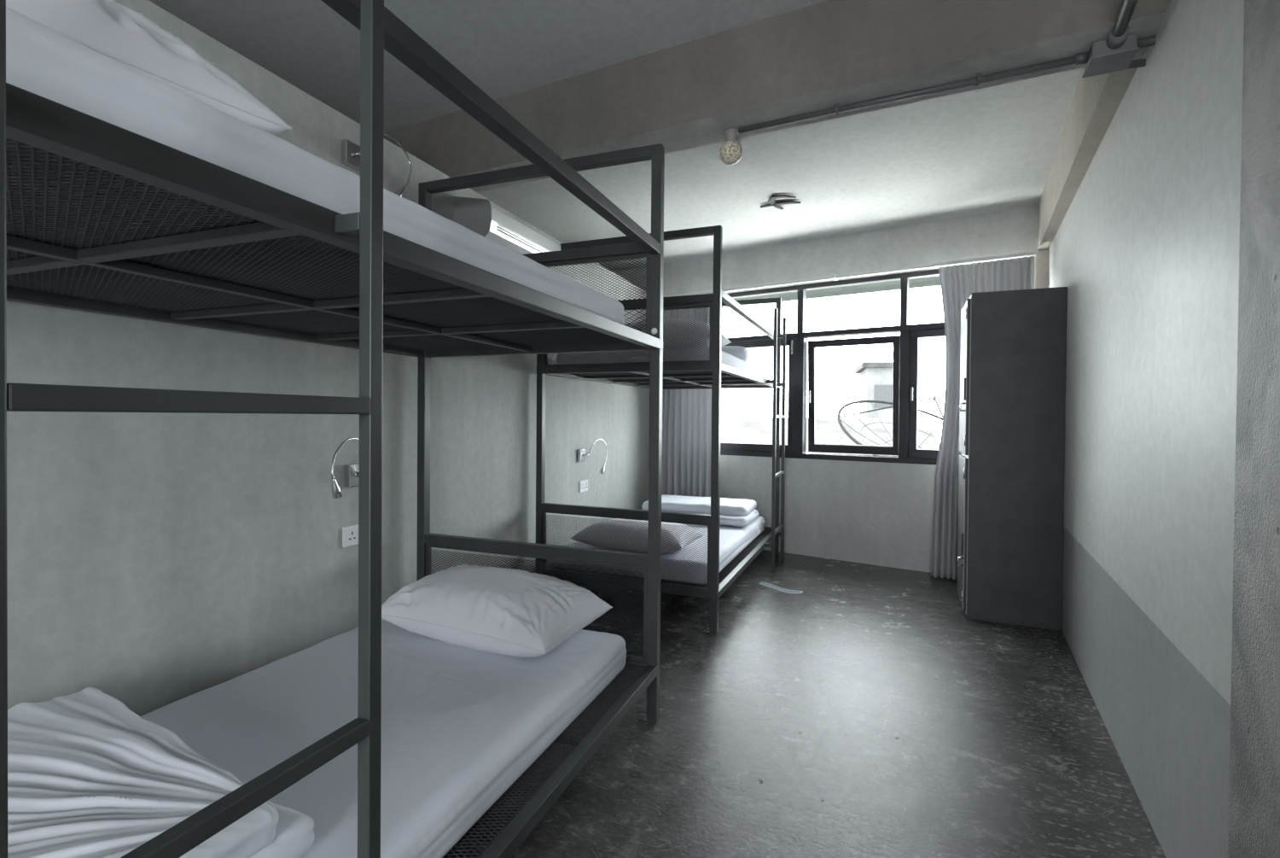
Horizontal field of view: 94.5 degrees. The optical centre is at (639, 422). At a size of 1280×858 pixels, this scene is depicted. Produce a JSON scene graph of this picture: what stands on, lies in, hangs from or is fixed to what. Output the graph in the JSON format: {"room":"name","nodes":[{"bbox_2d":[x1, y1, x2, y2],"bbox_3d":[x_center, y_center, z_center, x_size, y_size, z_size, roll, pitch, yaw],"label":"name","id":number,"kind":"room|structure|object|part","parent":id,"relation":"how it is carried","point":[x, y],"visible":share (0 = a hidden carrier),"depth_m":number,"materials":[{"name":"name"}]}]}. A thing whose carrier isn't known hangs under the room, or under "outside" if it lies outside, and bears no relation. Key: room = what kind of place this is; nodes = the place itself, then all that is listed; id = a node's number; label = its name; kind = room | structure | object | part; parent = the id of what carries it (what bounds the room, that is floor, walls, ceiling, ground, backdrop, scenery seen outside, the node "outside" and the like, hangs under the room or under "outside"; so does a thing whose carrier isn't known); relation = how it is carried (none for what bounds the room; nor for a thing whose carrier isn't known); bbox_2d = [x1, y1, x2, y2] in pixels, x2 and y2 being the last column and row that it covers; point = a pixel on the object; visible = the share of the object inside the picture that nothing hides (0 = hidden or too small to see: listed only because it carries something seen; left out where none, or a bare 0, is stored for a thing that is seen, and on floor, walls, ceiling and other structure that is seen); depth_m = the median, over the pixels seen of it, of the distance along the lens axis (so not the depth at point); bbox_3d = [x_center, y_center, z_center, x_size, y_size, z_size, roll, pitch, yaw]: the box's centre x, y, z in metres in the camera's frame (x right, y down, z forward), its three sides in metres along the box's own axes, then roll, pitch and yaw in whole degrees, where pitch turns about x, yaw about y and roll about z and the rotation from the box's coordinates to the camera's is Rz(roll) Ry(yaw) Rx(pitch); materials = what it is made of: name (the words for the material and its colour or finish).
{"room":"dormitory","nodes":[
{"label":"dormitory","id":0,"kind":"room"},
{"bbox_2d":[6,0,649,715],"bbox_3d":[-1.391,-0.186,2.283,0.620,2.500,7.390,1,1,21],"label":"wall","id":1,"kind":"structure","parent":0,"point":[156,560],"depth_m":1.83,"materials":[{"name":"grey paint"}]},
{"bbox_2d":[331,436,359,498],"bbox_3d":[-1.058,0.155,2.136,0.092,0.207,0.248,1,1,8],"label":"reading lamp","id":2,"kind":"object","parent":1,"relation":"attached to","point":[351,469],"visible":0.73,"depth_m":2.19,"materials":[{"name":"silver metal"}]},
{"bbox_3d":[-1.071,0.195,2.224,0.028,0.085,0.075,1,1,21],"label":"plate","id":3,"kind":"part","parent":2,"relation":"part of","materials":[{"name":"silver metal"}]},
{"bbox_2d":[342,523,358,546],"bbox_3d":[-1.074,0.422,2.242,0.016,0.076,0.124,1,1,21],"label":"wall socket","id":4,"kind":"object","parent":1,"relation":"attached to","point":[350,533],"visible":0.51,"depth_m":2.21,"materials":[{"name":"white plastic"}]},
{"bbox_2d":[346,528,356,543],"bbox_3d":[-1.079,0.422,2.214,0.003,0.050,0.046,1,1,21],"label":"outlet","id":5,"kind":"object","parent":4,"relation":"attached to","point":[351,532],"depth_m":2.21,"materials":[{"name":"white plastic"}]},
{"bbox_2d":[341,133,411,197],"bbox_3d":[-0.992,-0.982,2.249,0.265,0.246,0.071,0,1,-40],"label":"reading lamp","id":6,"kind":"object","parent":1,"relation":"attached to","point":[350,150],"visible":0.69,"depth_m":2.18,"materials":[{"name":"silver metal"}]},
{"bbox_3d":[-1.068,-0.992,2.193,0.028,0.085,0.075,1,1,21],"label":"plate","id":7,"kind":"part","parent":6,"relation":"part of","materials":[{"name":"silver metal"}]},
{"bbox_2d":[453,196,560,270],"bbox_3d":[-0.655,-0.949,3.034,0.208,0.222,0.665,1,1,21],"label":"air conditioner","id":8,"kind":"object","parent":1,"relation":"attached to","point":[483,217],"visible":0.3,"depth_m":2.77,"materials":[{"name":"white plastic"}]},
{"bbox_3d":[-0.772,-0.946,2.726,0.207,0.222,0.006,1,1,21],"label":"panel","id":9,"kind":"part","parent":8,"relation":"part of","materials":[{"name":"grey plastic"}]},
{"bbox_3d":[-0.654,-0.949,3.037,0.207,0.222,0.659,1,1,21],"label":"casing","id":10,"kind":"part","parent":8,"relation":"part of","materials":[{"name":"white plastic"}]},
{"bbox_2d":[578,479,587,492],"bbox_3d":[-0.387,0.432,4.062,0.016,0.076,0.124,1,1,21],"label":"wall socket","id":11,"kind":"object","parent":1,"relation":"attached to","point":[583,485],"visible":1,"depth_m":4.04,"materials":[{"name":"white plastic"}]},
{"bbox_2d":[581,482,584,489],"bbox_3d":[-0.391,0.432,4.034,0.003,0.050,0.046,1,1,21],"label":"outlet","id":12,"kind":"object","parent":11,"relation":"attached to","point":[582,483],"depth_m":4.04,"materials":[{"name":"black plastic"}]},
{"bbox_2d":[584,481,587,488],"bbox_3d":[-0.371,0.432,4.086,0.003,0.050,0.046,1,1,21],"label":"outlet","id":13,"kind":"object","parent":11,"relation":"attached to","point":[585,482],"depth_m":4.08,"materials":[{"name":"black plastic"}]},
{"bbox_2d":[577,438,607,473],"bbox_3d":[-0.319,0.233,4.080,0.284,0.246,0.060,0,1,-43],"label":"reading lamp","id":14,"kind":"object","parent":1,"relation":"attached to","point":[581,452],"visible":1,"depth_m":4.02,"materials":[{"name":"silver metal"}]},
{"bbox_3d":[-0.397,0.218,4.011,0.028,0.085,0.075,1,1,21],"label":"plate","id":15,"kind":"part","parent":14,"relation":"part of","materials":[{"name":"silver metal"}]},
{"bbox_2d":[383,0,1165,192],"bbox_3d":[0.168,-1.273,2.335,3.308,0.300,0.215,1,1,27],"label":"beam","id":16,"kind":"structure","parent":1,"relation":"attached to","point":[823,55],"depth_m":2.07,"materials":[{"name":"grey concrete"}]},
{"bbox_2d":[148,0,1082,271],"bbox_3d":[0.295,-1.491,1.722,4.100,0.150,7.850,1,1,21],"label":"ceiling","id":17,"kind":"structure","parent":0,"point":[992,148],"depth_m":2.80,"materials":[{"name":"white paint"}]},
{"bbox_2d":[719,128,743,165],"bbox_3d":[0.351,-1.059,2.278,0.089,0.124,0.089,1,1,21],"label":"globe light","id":18,"kind":"object","parent":17,"relation":"hanging from","point":[730,153],"visible":0.99,"depth_m":2.25,"materials":[{"name":"grey glass"}]},
{"bbox_3d":[0.351,-1.041,2.278,0.089,0.088,0.089,1,1,21],"label":"globe","id":19,"kind":"part","parent":18,"relation":"part of","materials":[{"name":"beige glass"}]},
{"bbox_2d":[760,194,800,209],"bbox_3d":[0.920,-1.423,3.805,0.224,0.018,0.226,0,1,-11],"label":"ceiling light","id":20,"kind":"object","parent":17,"relation":"attached to","point":[772,200],"visible":1,"depth_m":3.80,"materials":[{"name":"black metal"}]},
{"bbox_2d":[443,549,1165,857],"bbox_3d":[0.263,1.159,1.726,4.100,0.150,7.800,1,1,21],"label":"floor","id":21,"kind":"structure","parent":0,"point":[862,712],"depth_m":2.01,"materials":[{"name":"grey concrete"}]},
{"bbox_2d":[0,0,664,857],"bbox_3d":[-0.737,0.044,1.403,1.141,2.070,1.958,1,1,21],"label":"bunk bed","id":22,"kind":"object","parent":21,"relation":"on","point":[375,291],"visible":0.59,"depth_m":0.98,"materials":[{"name":"grey metal"}]},
{"bbox_3d":[-1.251,-0.288,1.595,0.035,0.036,1.957,1,1,21],"label":"deck rail","id":23,"kind":"part","parent":22,"relation":"part of","materials":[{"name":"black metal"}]},
{"bbox_2d":[5,6,624,324],"bbox_3d":[-0.817,-0.348,1.294,1.002,0.116,1.798,1,1,21],"label":"mattress","id":24,"kind":"object","parent":22,"relation":"on","point":[41,61],"visible":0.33,"depth_m":0.72,"materials":[{"name":"white fabric"}]},
{"bbox_2d":[5,0,291,134],"bbox_3d":[-0.885,-0.486,0.625,0.465,0.168,0.764,1,1,27],"label":"pillow","id":25,"kind":"object","parent":24,"relation":"on","point":[110,28],"visible":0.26,"depth_m":0.73,"materials":[{"name":"white fabric"}]},
{"bbox_3d":[-0.278,-0.275,1.228,0.035,0.036,1.957,1,1,21],"label":"deck rail","id":26,"kind":"part","parent":22,"relation":"part of","materials":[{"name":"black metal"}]},
{"bbox_2d":[139,618,626,857],"bbox_3d":[-0.821,0.810,1.400,0.982,0.132,1.888,1,1,21],"label":"mattress","id":27,"kind":"object","parent":22,"relation":"on","point":[460,724],"visible":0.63,"depth_m":1.50,"materials":[{"name":"white fabric"}]},
{"bbox_2d":[7,686,314,857],"bbox_3d":[-1.075,0.673,0.912,0.882,0.146,0.741,1,1,21],"label":"duvet","id":28,"kind":"object","parent":27,"relation":"on","point":[89,776],"visible":0.94,"depth_m":1.01,"materials":[{"name":"white fabric"}]},
{"bbox_2d":[381,564,612,657],"bbox_3d":[-0.519,0.632,2.084,0.744,0.231,0.404,1,1,27],"label":"pillow","id":29,"kind":"object","parent":27,"relation":"on","point":[512,612],"visible":0.98,"depth_m":1.95,"materials":[{"name":"white fabric"}]},
{"bbox_3d":[-0.912,0.029,2.496,0.038,2.066,0.038,1,1,21],"label":"post","id":30,"kind":"part","parent":22,"relation":"part of","materials":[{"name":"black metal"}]},
{"bbox_3d":[-0.892,0.681,2.493,0.018,0.352,0.016,1,1,21],"label":"head panel","id":31,"kind":"part","parent":22,"relation":"part of","materials":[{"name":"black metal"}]},
{"bbox_3d":[-0.257,-0.613,1.280,0.038,0.036,1.766,1,1,21],"label":"guard rail","id":32,"kind":"part","parent":22,"relation":"part of","materials":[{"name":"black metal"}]},
{"bbox_3d":[-0.434,0.694,2.320,0.961,0.317,0.003,1,1,21],"label":"panel","id":33,"kind":"part","parent":22,"relation":"part of","materials":[{"name":"black metal"}]},
{"bbox_3d":[-0.425,-0.288,2.310,0.997,0.036,0.030,1,1,21],"label":"rail","id":34,"kind":"part","parent":22,"relation":"part of","materials":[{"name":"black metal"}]},
{"bbox_3d":[-0.288,0.893,1.240,0.035,0.034,1.957,1,1,21],"label":"deck rail","id":35,"kind":"part","parent":22,"relation":"part of","materials":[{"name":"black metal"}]},
{"bbox_3d":[-0.424,-0.463,2.308,0.961,0.292,0.003,1,1,21],"label":"panel","id":36,"kind":"part","parent":22,"relation":"part of","materials":[{"name":"black metal"}]},
{"bbox_3d":[-0.435,0.880,2.322,0.997,0.034,0.030,1,1,21],"label":"rail","id":37,"kind":"part","parent":22,"relation":"part of","materials":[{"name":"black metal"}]},
{"bbox_3d":[0.023,1.075,2.150,0.052,0.005,0.036,1,1,21],"label":"foot plate","id":38,"kind":"part","parent":22,"relation":"part of","materials":[{"name":"grey metal"}]},
{"bbox_3d":[0.056,0.041,2.130,0.038,2.066,0.038,1,1,21],"label":"post","id":39,"kind":"part","parent":22,"relation":"part of","materials":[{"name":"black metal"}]},
{"bbox_2d":[535,225,785,633],"bbox_3d":[0.301,0.025,4.085,1.141,2.070,1.958,1,1,22],"label":"bunk bed","id":40,"kind":"object","parent":21,"relation":"on","point":[712,374],"visible":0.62,"depth_m":3.25,"materials":[{"name":"grey metal"}]},
{"bbox_3d":[-0.571,0.022,3.404,0.038,2.066,0.038,1,1,22],"label":"post","id":41,"kind":"part","parent":40,"relation":"part of","materials":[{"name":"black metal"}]},
{"bbox_3d":[-0.550,0.675,3.400,0.018,0.352,0.016,1,1,22],"label":"head panel","id":42,"kind":"part","parent":40,"relation":"part of","materials":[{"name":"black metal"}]},
{"bbox_3d":[-0.540,-0.474,3.388,0.018,0.312,0.016,1,1,22],"label":"head panel","id":43,"kind":"part","parent":40,"relation":"part of","materials":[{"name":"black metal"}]},
{"bbox_3d":[-0.207,-0.307,4.290,0.035,0.036,1.957,1,1,22],"label":"deck rail","id":44,"kind":"part","parent":40,"relation":"part of","materials":[{"name":"grey metal"}]},
{"bbox_3d":[-0.099,0.874,3.217,0.997,0.034,0.030,1,1,22],"label":"rail","id":45,"kind":"part","parent":40,"relation":"part of","materials":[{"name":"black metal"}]},
{"bbox_3d":[-0.097,0.687,3.215,0.961,0.317,0.004,1,1,22],"label":"panel","id":46,"kind":"part","parent":40,"relation":"part of","materials":[{"name":"black metal"}]},
{"bbox_3d":[-0.089,-0.294,3.205,0.997,0.036,0.030,1,1,22],"label":"rail","id":47,"kind":"part","parent":40,"relation":"part of","materials":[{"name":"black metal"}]},
{"bbox_3d":[-0.087,-0.469,3.203,0.961,0.292,0.003,1,1,22],"label":"panel","id":48,"kind":"part","parent":40,"relation":"part of","materials":[{"name":"black metal"}]},
{"bbox_2d":[554,515,765,584],"bbox_3d":[0.237,0.793,4.082,0.965,0.129,1.696,1,1,22],"label":"mattress","id":49,"kind":"object","parent":40,"relation":"on","point":[733,539],"visible":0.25,"depth_m":3.50,"materials":[{"name":"white fabric"}]},
{"bbox_2d":[570,517,703,552],"bbox_3d":[-0.009,0.650,3.503,0.684,0.157,0.425,1,1,22],"label":"pillow","id":50,"kind":"object","parent":49,"relation":"on","point":[615,519],"visible":0.47,"depth_m":3.37,"materials":[{"name":"white fabric"}]},
{"bbox_2d":[641,494,758,526],"bbox_3d":[0.450,0.653,4.509,0.843,0.134,0.548,1,1,22],"label":"duvet","id":51,"kind":"object","parent":49,"relation":"on","point":[738,512],"visible":0.67,"depth_m":4.35,"materials":[{"name":"white fabric"}]},
{"bbox_2d":[556,345,770,379],"bbox_3d":[0.269,-0.368,4.097,0.988,0.116,1.734,1,1,22],"label":"mattress","id":52,"kind":"object","parent":40,"relation":"on","point":[726,358],"visible":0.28,"depth_m":3.36,"materials":[{"name":"white fabric"}]},
{"bbox_2d":[626,318,731,348],"bbox_3d":[0.154,-0.506,3.429,0.664,0.187,0.425,1,1,22],"label":"pillow","id":53,"kind":"object","parent":52,"relation":"on","point":[724,340],"visible":0.24,"depth_m":3.21,"materials":[{"name":"white fabric"}]},
{"bbox_2d":[721,345,749,360],"bbox_3d":[0.437,-0.479,4.177,0.660,0.114,0.174,1,1,22],"label":"duvet","id":54,"kind":"object","parent":52,"relation":"on","point":[741,352],"visible":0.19,"depth_m":4.02,"materials":[{"name":"white fabric"}]},
{"bbox_3d":[0.388,0.035,3.013,0.038,2.066,0.038,1,1,22],"label":"post","id":55,"kind":"part","parent":40,"relation":"part of","materials":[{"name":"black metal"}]},
{"bbox_3d":[0.637,-0.307,4.983,0.997,0.036,0.030,1,1,22],"label":"rail","id":56,"kind":"part","parent":40,"relation":"part of","materials":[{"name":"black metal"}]},
{"bbox_3d":[0.745,0.874,3.909,0.035,0.034,1.957,1,1,22],"label":"deck rail","id":57,"kind":"part","parent":40,"relation":"part of","materials":[{"name":"grey metal"}]},
{"bbox_3d":[0.729,-0.669,3.828,0.038,0.036,1.738,1,1,22],"label":"guard rail","id":58,"kind":"part","parent":40,"relation":"part of","materials":[{"name":"grey metal"}]},
{"bbox_3d":[0.756,-0.294,3.897,0.035,0.036,1.957,1,1,22],"label":"deck rail","id":59,"kind":"part","parent":40,"relation":"part of","materials":[{"name":"grey metal"}]},
{"bbox_3d":[1.113,0.022,4.790,0.038,2.066,0.038,1,1,22],"label":"post","id":60,"kind":"part","parent":40,"relation":"part of","materials":[{"name":"grey metal"}]},
{"bbox_2d":[759,581,802,593],"bbox_3d":[0.898,1.067,3.823,0.314,0.002,0.104,1,1,44],"label":"floor sticker","id":61,"kind":"object","parent":21,"relation":"on","point":[769,584],"visible":1,"depth_m":3.79,"materials":[{"name":"grey plastic"}]},
{"bbox_2d":[956,286,1067,629],"bbox_3d":[2.067,0.185,3.357,0.485,1.795,0.401,1,1,24],"label":"locker","id":62,"kind":"object","parent":21,"relation":"on","point":[1013,351],"visible":1,"depth_m":3.17,"materials":[{"name":"black metal"}]},
{"bbox_3d":[1.786,0.771,3.299,0.031,0.050,0.010,1,1,24],"label":"handle","id":63,"kind":"part","parent":62,"relation":"part of","materials":[{"name":"silver metal"}]},
{"bbox_3d":[1.794,-0.089,3.290,0.031,0.050,0.010,1,1,24],"label":"handle","id":64,"kind":"part","parent":62,"relation":"part of","materials":[{"name":"silver metal"}]},
{"bbox_3d":[1.877,0.618,3.444,0.015,0.845,0.388,1,1,24],"label":"door","id":65,"kind":"part","parent":62,"relation":"part of","materials":[{"name":"grey paint"}]},
{"bbox_3d":[1.796,0.671,3.295,0.012,0.120,0.038,1,1,24],"label":"latch plate","id":66,"kind":"part","parent":62,"relation":"part of","materials":[{"name":"grey metal"}]},
{"bbox_3d":[1.804,-0.189,3.286,0.012,0.120,0.038,1,1,24],"label":"latch plate","id":67,"kind":"part","parent":62,"relation":"part of","materials":[{"name":"grey metal"}]},
{"bbox_3d":[1.885,-0.255,3.434,0.015,0.860,0.388,1,1,24],"label":"door","id":68,"kind":"part","parent":62,"relation":"part of","materials":[{"name":"grey paint"}]},
{"bbox_3d":[1.889,0.183,3.436,0.003,1.755,0.398,1,1,24],"label":"trim","id":69,"kind":"part","parent":62,"relation":"part of","materials":[{"name":"grey metal"}]},
{"bbox_2d":[663,256,1035,572],"bbox_3d":[1.397,-0.188,4.778,4.200,2.500,0.140,1,1,33],"label":"wall","id":70,"kind":"structure","parent":0,"point":[875,513],"depth_m":4.56,"materials":[{"name":"grey paint"}]},
{"bbox_2d":[613,204,1048,296],"bbox_3d":[1.158,-1.280,4.809,3.739,0.320,0.060,1,1,33],"label":"beam","id":71,"kind":"structure","parent":70,"relation":"attached to","point":[1013,230],"depth_m":4.42,"materials":[{"name":"grey paint"}]},
{"bbox_2d":[721,275,940,308],"bbox_3d":[1.937,-1.184,4.832,6.147,0.120,0.530,1,1,33],"label":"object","id":72,"kind":"structure","parent":70,"relation":"attached to","point":[931,281],"depth_m":5.01,"materials":[{"name":"grey"}]},
{"bbox_2d":[663,250,1034,296],"bbox_3d":[1.325,-1.104,4.564,2.858,0.035,0.090,1,1,33],"label":"track","id":73,"kind":"object","parent":70,"relation":"attached to","point":[834,276],"visible":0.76,"depth_m":4.29,"materials":[{"name":"grey metal"}]},
{"bbox_2d":[661,307,711,496],"bbox_3d":[0.427,-0.038,5.173,0.563,2.115,0.124,1,1,33],"label":"curtain","id":74,"kind":"object","parent":73,"relation":"hanging from","point":[686,413],"visible":0.38,"depth_m":5.17,"materials":[{"name":"white fabric"}]},
{"bbox_2d":[930,256,1033,579],"bbox_3d":[2.265,-0.002,3.936,0.569,2.130,0.085,1,1,33],"label":"curtain","id":75,"kind":"object","parent":73,"relation":"hanging from","point":[957,282],"visible":0.33,"depth_m":4.02,"materials":[{"name":"white fabric"}]},
{"bbox_2d":[720,257,1034,465],"bbox_3d":[1.498,-0.411,4.721,2.725,1.400,0.177,1,1,33],"label":"window","id":76,"kind":"structure","parent":70,"relation":"in","point":[905,345],"depth_m":4.62,"materials":[{"name":"black metal"}]},
{"bbox_3d":[0.820,0.205,5.131,1.068,0.066,0.045,1,1,33],"label":"sash rail","id":77,"kind":"part","parent":76,"relation":"part of","materials":[{"name":"black metal"}]},
{"bbox_3d":[0.828,-0.669,5.122,1.068,0.054,0.045,1,1,33],"label":"sash rail","id":78,"kind":"part","parent":76,"relation":"part of","materials":[{"name":"black metal"}]},
{"bbox_3d":[1.473,0.269,4.700,2.725,0.040,0.090,1,1,33],"label":"sill frame","id":79,"kind":"part","parent":76,"relation":"part of","materials":[{"name":"black metal"}]},
{"bbox_3d":[1.685,0.208,4.678,0.702,0.066,0.045,1,4,33],"label":"sash rail","id":80,"kind":"part","parent":76,"relation":"part of","materials":[{"name":"black metal"}]},
{"bbox_3d":[1.668,-0.635,4.633,0.702,0.054,0.045,1,4,33],"label":"sash rail","id":81,"kind":"part","parent":76,"relation":"part of","materials":[{"name":"black metal"}]},
{"bbox_3d":[1.490,-1.094,4.694,2.725,0.035,0.070,1,1,33],"label":"head frame","id":82,"kind":"part","parent":76,"relation":"part of","materials":[{"name":"black metal"}]},
{"bbox_3d":[2.281,0.228,4.173,0.707,0.066,0.045,1,1,33],"label":"sash rail","id":83,"kind":"part","parent":76,"relation":"part of","materials":[{"name":"black metal"}]},
{"bbox_3d":[2.289,-0.647,4.164,0.707,0.054,0.045,1,1,33],"label":"sash rail","id":84,"kind":"part","parent":76,"relation":"part of","materials":[{"name":"black metal"}]},
{"bbox_2d":[738,52,1087,133],"bbox_3d":[0.856,-1.101,2.005,1.072,0.032,0.044,1,1,26],"label":"conduit","id":85,"kind":"object","parent":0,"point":[1080,58],"visible":1,"depth_m":1.95,"materials":[{"name":"grey metal"}]},
{"bbox_2d":[1048,0,1244,857],"bbox_3d":[1.367,-0.147,0.861,0.625,2.500,6.678,1,1,22],"label":"wall","id":86,"kind":"structure","parent":0,"point":[1145,250],"depth_m":1.56,"materials":[{"name":"white paint"}]},
{"bbox_2d":[1035,251,1049,288],"bbox_3d":[2.638,-0.007,3.827,0.154,2.179,0.089,1,1,33],"label":"trim","id":87,"kind":"structure","parent":86,"relation":"attached to","point":[1042,258],"depth_m":3.80,"materials":[{"name":"beige paint"}]},
{"bbox_2d":[1037,0,1170,250],"bbox_3d":[1.128,-1.251,0.920,0.297,0.298,6.652,1,1,29],"label":"trim","id":88,"kind":"structure","parent":86,"relation":"attached to","point":[1096,99],"depth_m":2.44,"materials":[{"name":"beige paint"}]},
{"bbox_2d":[1082,33,1139,77],"bbox_3d":[1.383,-1.081,1.741,0.112,0.050,0.112,1,1,26],"label":"junction box","id":89,"kind":"object","parent":86,"relation":"attached to","point":[1101,60],"visible":0.94,"depth_m":1.72,"materials":[{"name":"grey paint"}]},
{"bbox_3d":[1.383,-1.060,1.742,0.112,0.007,0.112,1,1,26],"label":"box lid","id":90,"kind":"part","parent":89,"relation":"part of","materials":[{"name":"grey paint"}]},
{"bbox_2d":[1106,0,1137,49],"bbox_3d":[1.050,-1.088,1.163,0.044,0.044,1.230,1,1,31],"label":"conduit","id":91,"kind":"object","parent":89,"relation":"attached to","point":[1118,35],"visible":1,"depth_m":1.61,"materials":[{"name":"grey metal"}]},
{"bbox_2d":[1127,58,1146,69],"bbox_3d":[1.475,-1.079,1.778,0.105,0.024,0.029,1,1,12],"label":"conduit","id":92,"kind":"object","parent":89,"relation":"attached to","point":[1140,62],"visible":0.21,"depth_m":1.77,"materials":[{"name":"grey metal"}]},
{"bbox_2d":[1137,34,1156,48],"bbox_3d":[1.468,-1.087,1.676,0.096,0.026,0.026,1,1,28],"label":"conduit","id":93,"kind":"object","parent":89,"relation":"attached to","point":[1150,40],"visible":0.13,"depth_m":1.68,"materials":[{"name":"grey metal"}]},
{"bbox_2d":[1227,0,1279,857],"bbox_3d":[1.019,-0.147,0.569,0.499,2.500,1.086,1,1,21],"label":"pillar","id":94,"kind":"structure","parent":86,"relation":"attached to","point":[1253,825],"depth_m":1.03,"materials":[{"name":"grey paint"}]},
{"label":"outside","id":95,"kind":"structure","parent":0,"visible":0},
{"bbox_3d":[16.801,4.880,44.626,120.000,0.200,84.700,1,1,21],"label":"ground","id":96,"kind":"structure","parent":95,"visible":0},
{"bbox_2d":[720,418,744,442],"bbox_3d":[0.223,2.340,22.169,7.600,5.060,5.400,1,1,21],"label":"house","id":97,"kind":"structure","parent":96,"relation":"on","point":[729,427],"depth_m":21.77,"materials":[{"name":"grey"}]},
{"bbox_2d":[729,417,939,456],"bbox_3d":[5.439,2.415,16.991,5.400,5.110,4.400,1,1,18],"label":"roof","id":98,"kind":"structure","parent":96,"relation":"on","point":[757,430],"depth_m":17.07,"materials":[{"name":"grey"}]},
{"bbox_2d":[837,400,892,446],"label":"satellite dish","id":99,"kind":"object","parent":96,"relation":"on","point":[852,439],"depth_m":8.78,"materials":[{"name":"black metal"}]},
{"bbox_2d":[855,361,892,418],"bbox_3d":[10.113,1.251,25.051,1.700,7.350,3.400,1,1,15],"label":"house","id":100,"kind":"structure","parent":96,"relation":"on","point":[875,377],"depth_m":23.63,"materials":[{"name":"grey concrete"}]},
{"bbox_2d":[917,395,942,448],"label":"satellite dish","id":101,"kind":"object","parent":96,"relation":"on","point":[934,397],"depth_m":9.06,"materials":[{"name":"black metal"}]}
]}

